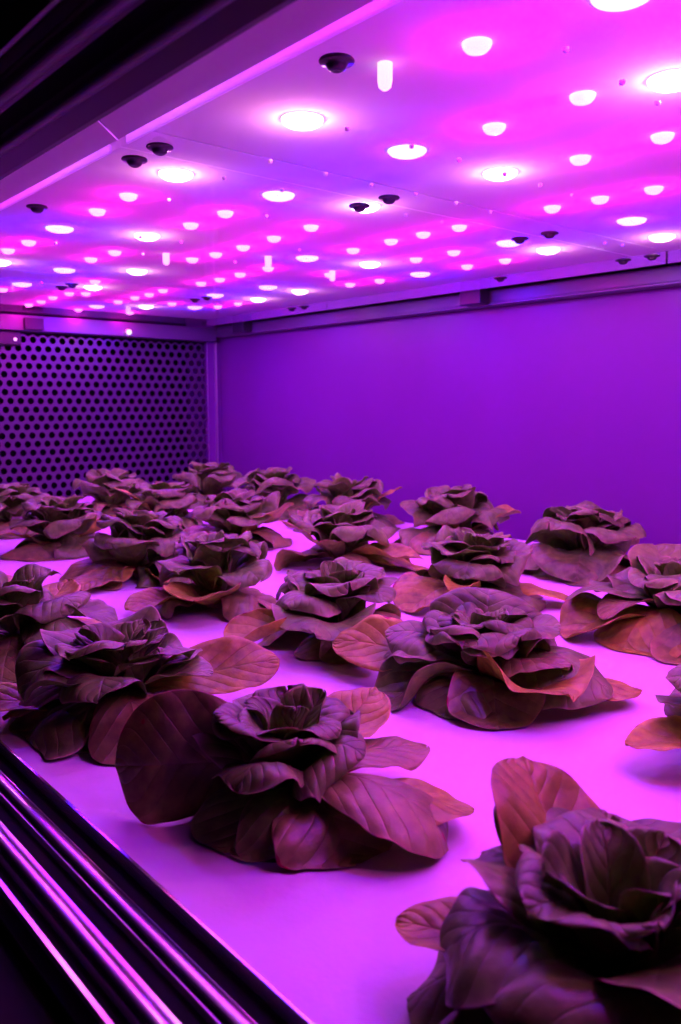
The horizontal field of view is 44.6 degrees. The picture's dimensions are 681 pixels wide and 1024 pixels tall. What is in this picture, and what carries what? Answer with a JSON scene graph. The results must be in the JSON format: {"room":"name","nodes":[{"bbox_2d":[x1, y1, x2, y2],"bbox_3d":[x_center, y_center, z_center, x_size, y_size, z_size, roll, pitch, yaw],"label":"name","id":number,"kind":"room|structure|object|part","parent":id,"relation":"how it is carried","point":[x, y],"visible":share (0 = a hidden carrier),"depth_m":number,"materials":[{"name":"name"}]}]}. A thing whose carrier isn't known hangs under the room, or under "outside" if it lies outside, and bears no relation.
{"room":"indoor vertical farm","nodes":[
{"label":"indoor vertical farm","id":0,"kind":"room"},
{"bbox_2d":[0,935,62,1023],"bbox_3d":[-0.414,0.376,0.660,0.044,0.486,2.900,-6,10,-40],"label":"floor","id":1,"kind":"structure","parent":0,"point":[21,1000],"depth_m":0.30,"materials":[{"name":"black rubber"}]},
{"bbox_2d":[0,740,313,1023],"bbox_3d":[-0.441,0.121,0.736,0.054,0.031,2.500,-6,10,-40],"label":"rail","id":2,"kind":"object","parent":1,"relation":"attached to","point":[98,936],"visible":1,"depth_m":0.32,"materials":[{"name":"metal"}]},
{"bbox_2d":[0,312,188,495],"bbox_3d":[-0.800,-0.216,1.873,1.020,0.590,0.030,-6,10,-40],"label":"wall","id":3,"kind":"structure","parent":0,"point":[11,418],"depth_m":2.01,"materials":[{"name":"black metal"}]},
{"bbox_2d":[0,334,207,497],"bbox_3d":[-0.694,-0.186,1.738,0.960,0.372,0.002,-6,10,-40],"label":"perforated panel","id":4,"kind":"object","parent":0,"point":[37,343],"depth_m":1.86,"materials":[{"name":"grey metal"}]},
{"bbox_2d":[0,331,20,345],"bbox_3d":[-0.694,-0.356,1.696,0.078,0.028,0.023,-6,10,-40],"label":"sensor","id":5,"kind":"object","parent":4,"relation":"attached to","point":[11,338],"visible":1,"depth_m":1.70,"materials":[{"name":"grey plastic"}]},
{"bbox_2d":[23,317,43,330],"bbox_3d":[-0.634,-0.389,1.716,0.040,0.024,0.008,-6,10,-40],"label":"bracket","id":6,"kind":"object","parent":4,"relation":"attached to","point":[29,323],"visible":1,"depth_m":1.71,"materials":[{"name":"grey plastic"}]},
{"bbox_2d":[0,313,216,341],"bbox_3d":[-0.671,-0.392,1.723,0.934,0.032,0.050,-6,10,-40],"label":"trim","id":7,"kind":"structure","parent":4,"relation":"attached to","point":[8,322],"depth_m":1.83,"materials":[{"name":"grey metal"}]},
{"bbox_2d":[125,328,131,335],"bbox_3d":[-0.471,-0.401,1.851,0.018,0.018,0.010,-6,10,-40],"label":"indicator light","id":8,"kind":"object","parent":4,"relation":"attached to","point":[128,332],"visible":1,"depth_m":1.85,"materials":[{"name":"white plastic"}]},
{"bbox_2d":[203,342,221,463],"bbox_3d":[-0.316,-0.241,2.057,0.040,0.352,0.014,-6,10,-40],"label":"trim","id":9,"kind":"structure","parent":4,"relation":"attached to","point":[210,407],"depth_m":2.05,"materials":[{"name":"white metal"}]},
{"bbox_2d":[186,251,680,554],"bbox_3d":[0.370,-0.144,1.310,0.030,0.590,2.430,-6,10,-40],"label":"wall","id":10,"kind":"structure","parent":0,"point":[537,407],"depth_m":1.43,"materials":[{"name":"white paint"}]},
{"bbox_2d":[232,321,251,332],"bbox_3d":[-0.225,-0.423,1.896,0.026,0.026,0.044,-6,10,-40],"label":"bracket","id":11,"kind":"object","parent":10,"relation":"attached to","point":[245,326],"visible":0.79,"depth_m":1.88,"materials":[{"name":"grey plastic"}]},
{"bbox_2d":[214,254,680,325],"bbox_3d":[0.394,-0.351,1.192,0.050,0.008,2.200,-6,10,-40],"label":"trim","id":12,"kind":"structure","parent":10,"relation":"attached to","point":[676,263],"depth_m":1.36,"materials":[{"name":"grey plastic"}]},
{"bbox_2d":[215,264,680,337],"bbox_3d":[0.408,-0.331,1.193,0.030,0.026,2.180,-6,10,-40],"label":"trim","id":13,"kind":"structure","parent":10,"relation":"attached to","point":[667,276],"depth_m":1.35,"materials":[{"name":"grey metal"}]},
{"bbox_2d":[460,288,489,306],"bbox_3d":[0.222,-0.356,1.374,0.026,0.026,0.044,-6,10,-40],"label":"bracket","id":14,"kind":"object","parent":10,"relation":"attached to","point":[478,297],"visible":0.97,"depth_m":1.36,"materials":[{"name":"grey plastic"}]},
{"bbox_3d":[-0.019,-0.409,0.943,1.050,0.030,2.430,-6,10,-40],"label":"ceiling","id":15,"kind":"structure","parent":0,"visible":0},
{"bbox_2d":[0,268,326,325],"bbox_3d":[-0.502,-0.415,1.529,0.866,0.072,0.450,-6,10,-40],"label":"light panel","id":16,"kind":"object","parent":15,"relation":"attached to","point":[21,291],"visible":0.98,"depth_m":1.58,"materials":[{"name":"white"}]},
{"bbox_2d":[0,121,666,309],"bbox_3d":[-0.126,-0.358,1.089,0.866,0.072,0.707,-6,10,-40],"label":"light panel","id":17,"kind":"object","parent":15,"relation":"attached to","point":[96,204],"visible":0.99,"depth_m":0.97,"materials":[{"name":"white"}]},
{"bbox_2d":[100,0,680,263],"bbox_3d":[0.334,-0.289,0.553,0.866,0.072,0.707,-6,10,-40],"label":"light panel","id":18,"kind":"object","parent":15,"relation":"attached to","point":[565,113],"visible":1,"depth_m":0.56,"materials":[{"name":"white"}]},
{"bbox_3d":[-0.414,-0.438,0.555,0.044,0.474,2.900,-6,10,-40],"label":"wall","id":19,"kind":"structure","parent":0,"visible":0},
{"bbox_2d":[0,0,295,179],"bbox_3d":[-0.441,-0.219,0.692,0.054,0.033,2.500,-6,10,-40],"label":"rail","id":20,"kind":"object","parent":19,"relation":"attached to","point":[66,66],"visible":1,"depth_m":0.27,"materials":[{"name":"black metal"}]},
{"bbox_3d":[-0.019,0.206,1.022,1.050,0.030,2.430,-6,10,-40],"label":"floor","id":21,"kind":"structure","parent":0,"visible":0},
{"bbox_2d":[0,496,680,1023],"bbox_3d":[0.009,0.101,0.900,0.848,0.030,2.170,-6,10,-40],"label":"bed","id":22,"kind":"object","parent":21,"relation":"on","point":[328,941],"visible":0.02,"depth_m":0.41,"materials":[{"name":"white plastic"}]},
{"bbox_2d":[0,482,49,538],"bbox_3d":[-0.521,-0.007,1.309,0.166,0.077,0.162,-6,10,-40],"label":"lettuce","id":23,"kind":"object","parent":22,"relation":"on","point":[12,495],"visible":0.58,"depth_m":1.27,"materials":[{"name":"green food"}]},
{"bbox_2d":[0,563,117,682],"bbox_3d":[-0.254,0.079,0.668,0.154,0.071,0.154,-6,10,-40],"label":"lettuce","id":24,"kind":"object","parent":22,"relation":"on","point":[27,606],"visible":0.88,"depth_m":0.65,"materials":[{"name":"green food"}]},
{"bbox_2d":[0,493,132,561],"bbox_3d":[-0.392,0.015,1.133,0.181,0.078,0.157,-6,10,-40],"label":"lettuce","id":25,"kind":"object","parent":22,"relation":"on","point":[62,524],"visible":0.95,"depth_m":1.11,"materials":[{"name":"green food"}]},
{"bbox_2d":[72,468,146,518],"bbox_3d":[-0.408,-0.036,1.509,0.187,0.084,0.180,-6,10,-40],"label":"lettuce","id":26,"kind":"object","parent":22,"relation":"on","point":[100,484],"visible":0.66,"depth_m":1.48,"materials":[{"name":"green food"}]},
{"bbox_2d":[59,508,190,590],"bbox_3d":[-0.246,0.035,0.965,0.168,0.082,0.174,-6,10,-40],"label":"lettuce","id":27,"kind":"object","parent":22,"relation":"on","point":[137,540],"visible":0.88,"depth_m":0.94,"materials":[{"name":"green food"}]},
{"bbox_2d":[0,605,279,764],"bbox_3d":[-0.145,0.100,0.542,0.159,0.062,0.157,4,9,31],"label":"lettuce","id":28,"kind":"object","parent":22,"relation":"on","point":[92,678],"visible":0.97,"depth_m":0.52,"materials":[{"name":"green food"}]},
{"bbox_2d":[114,479,206,532],"bbox_3d":[-0.278,-0.013,1.344,0.157,0.081,0.159,-6,10,-40],"label":"lettuce","id":29,"kind":"object","parent":22,"relation":"on","point":[174,498],"visible":0.55,"depth_m":1.32,"materials":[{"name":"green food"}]},
{"bbox_2d":[124,530,276,620],"bbox_3d":[-0.129,0.057,0.821,0.145,0.076,0.150,5,9,33],"label":"lettuce","id":30,"kind":"object","parent":22,"relation":"on","point":[221,568],"visible":0.96,"depth_m":0.80,"materials":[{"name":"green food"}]},
{"bbox_3d":[-0.125,0.082,0.829,0.017,0.024,0.017,1,7,5],"label":"stem","id":31,"kind":"part","parent":30,"relation":"part of","materials":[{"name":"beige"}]},
{"bbox_2d":[172,461,242,508],"bbox_3d":[-0.272,-0.059,1.684,0.180,0.085,0.192,-6,10,-40],"label":"lettuce","id":32,"kind":"object","parent":22,"relation":"on","point":[210,478],"visible":0.7,"depth_m":1.65,"materials":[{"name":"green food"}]},
{"bbox_2d":[183,488,293,549],"bbox_3d":[-0.149,0.007,1.196,0.174,0.079,0.162,-6,10,-40],"label":"lettuce","id":33,"kind":"object","parent":22,"relation":"on","point":[238,511],"visible":0.71,"depth_m":1.17,"materials":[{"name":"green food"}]},
{"bbox_2d":[232,467,320,519],"bbox_3d":[-0.124,-0.038,1.512,0.176,0.087,0.183,-6,10,-40],"label":"lettuce","id":34,"kind":"object","parent":22,"relation":"on","point":[270,480],"visible":0.63,"depth_m":1.50,"materials":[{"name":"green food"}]},
{"bbox_2d":[115,683,474,869],"bbox_3d":[-0.012,0.117,0.422,0.166,0.060,0.137,5,9,32],"label":"lettuce","id":35,"kind":"object","parent":22,"relation":"on","point":[264,775],"visible":1,"depth_m":0.39,"materials":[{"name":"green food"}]},
{"bbox_2d":[223,557,401,663],"bbox_3d":[-0.004,0.078,0.690,0.152,0.068,0.167,1,7,10],"label":"lettuce","id":36,"kind":"object","parent":22,"relation":"on","point":[328,601],"visible":0.76,"depth_m":0.66,"materials":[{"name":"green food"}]},
{"bbox_2d":[286,472,404,533],"bbox_3d":[0.009,-0.019,1.365,0.184,0.088,0.185,2,8,15],"label":"lettuce","id":37,"kind":"object","parent":22,"relation":"on","point":[342,490],"visible":0.48,"depth_m":1.33,"materials":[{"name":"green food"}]},
{"bbox_2d":[274,500,428,570],"bbox_3d":[0.012,0.030,1.015,0.170,0.080,0.181,-6,10,-40],"label":"lettuce","id":38,"kind":"object","parent":22,"relation":"on","point":[345,530],"visible":0.97,"depth_m":1.01,"materials":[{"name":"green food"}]},
{"bbox_2d":[393,484,520,554],"bbox_3d":[0.168,0.005,1.180,0.188,0.088,0.172,-6,10,-40],"label":"lettuce","id":39,"kind":"object","parent":22,"relation":"on","point":[454,507],"visible":0.66,"depth_m":1.15,"materials":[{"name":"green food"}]},
{"bbox_2d":[392,525,567,612],"bbox_3d":[0.132,0.054,0.844,0.172,0.075,0.150,-4,8,-28],"label":"lettuce","id":40,"kind":"object","parent":22,"relation":"on","point":[460,557],"visible":0.87,"depth_m":0.82,"materials":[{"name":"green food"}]},
{"bbox_2d":[332,587,641,729],"bbox_3d":[0.095,0.092,0.584,0.152,0.067,0.189,-6,10,-40],"label":"lettuce","id":41,"kind":"object","parent":22,"relation":"on","point":[505,660],"visible":0.98,"depth_m":0.55,"materials":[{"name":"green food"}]},
{"bbox_2d":[394,756,680,1023],"bbox_3d":[0.088,0.134,0.257,0.155,0.067,0.142,-6,10,-40],"label":"lettuce","id":42,"kind":"object","parent":22,"relation":"on","point":[578,919],"visible":1,"depth_m":0.26,"materials":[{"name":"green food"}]},
{"bbox_2d":[523,500,645,585],"bbox_3d":[0.291,0.031,0.995,0.170,0.082,0.175,-6,10,-40],"label":"lettuce","id":43,"kind":"object","parent":22,"relation":"on","point":[593,542],"visible":0.91,"depth_m":0.95,"materials":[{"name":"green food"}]},
{"bbox_2d":[559,543,680,664],"bbox_3d":[0.289,0.071,0.716,0.172,0.074,0.173,-6,10,-40],"label":"lettuce","id":44,"kind":"object","parent":22,"relation":"on","point":[653,578],"visible":1,"depth_m":0.71,"materials":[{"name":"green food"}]},
{"bbox_2d":[624,663,680,750],"bbox_3d":[0.239,0.108,0.455,0.139,0.069,0.134,5,9,35],"label":"lettuce","id":45,"kind":"object","parent":22,"relation":"on","point":[658,733],"visible":1,"depth_m":0.47,"materials":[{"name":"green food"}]}
]}

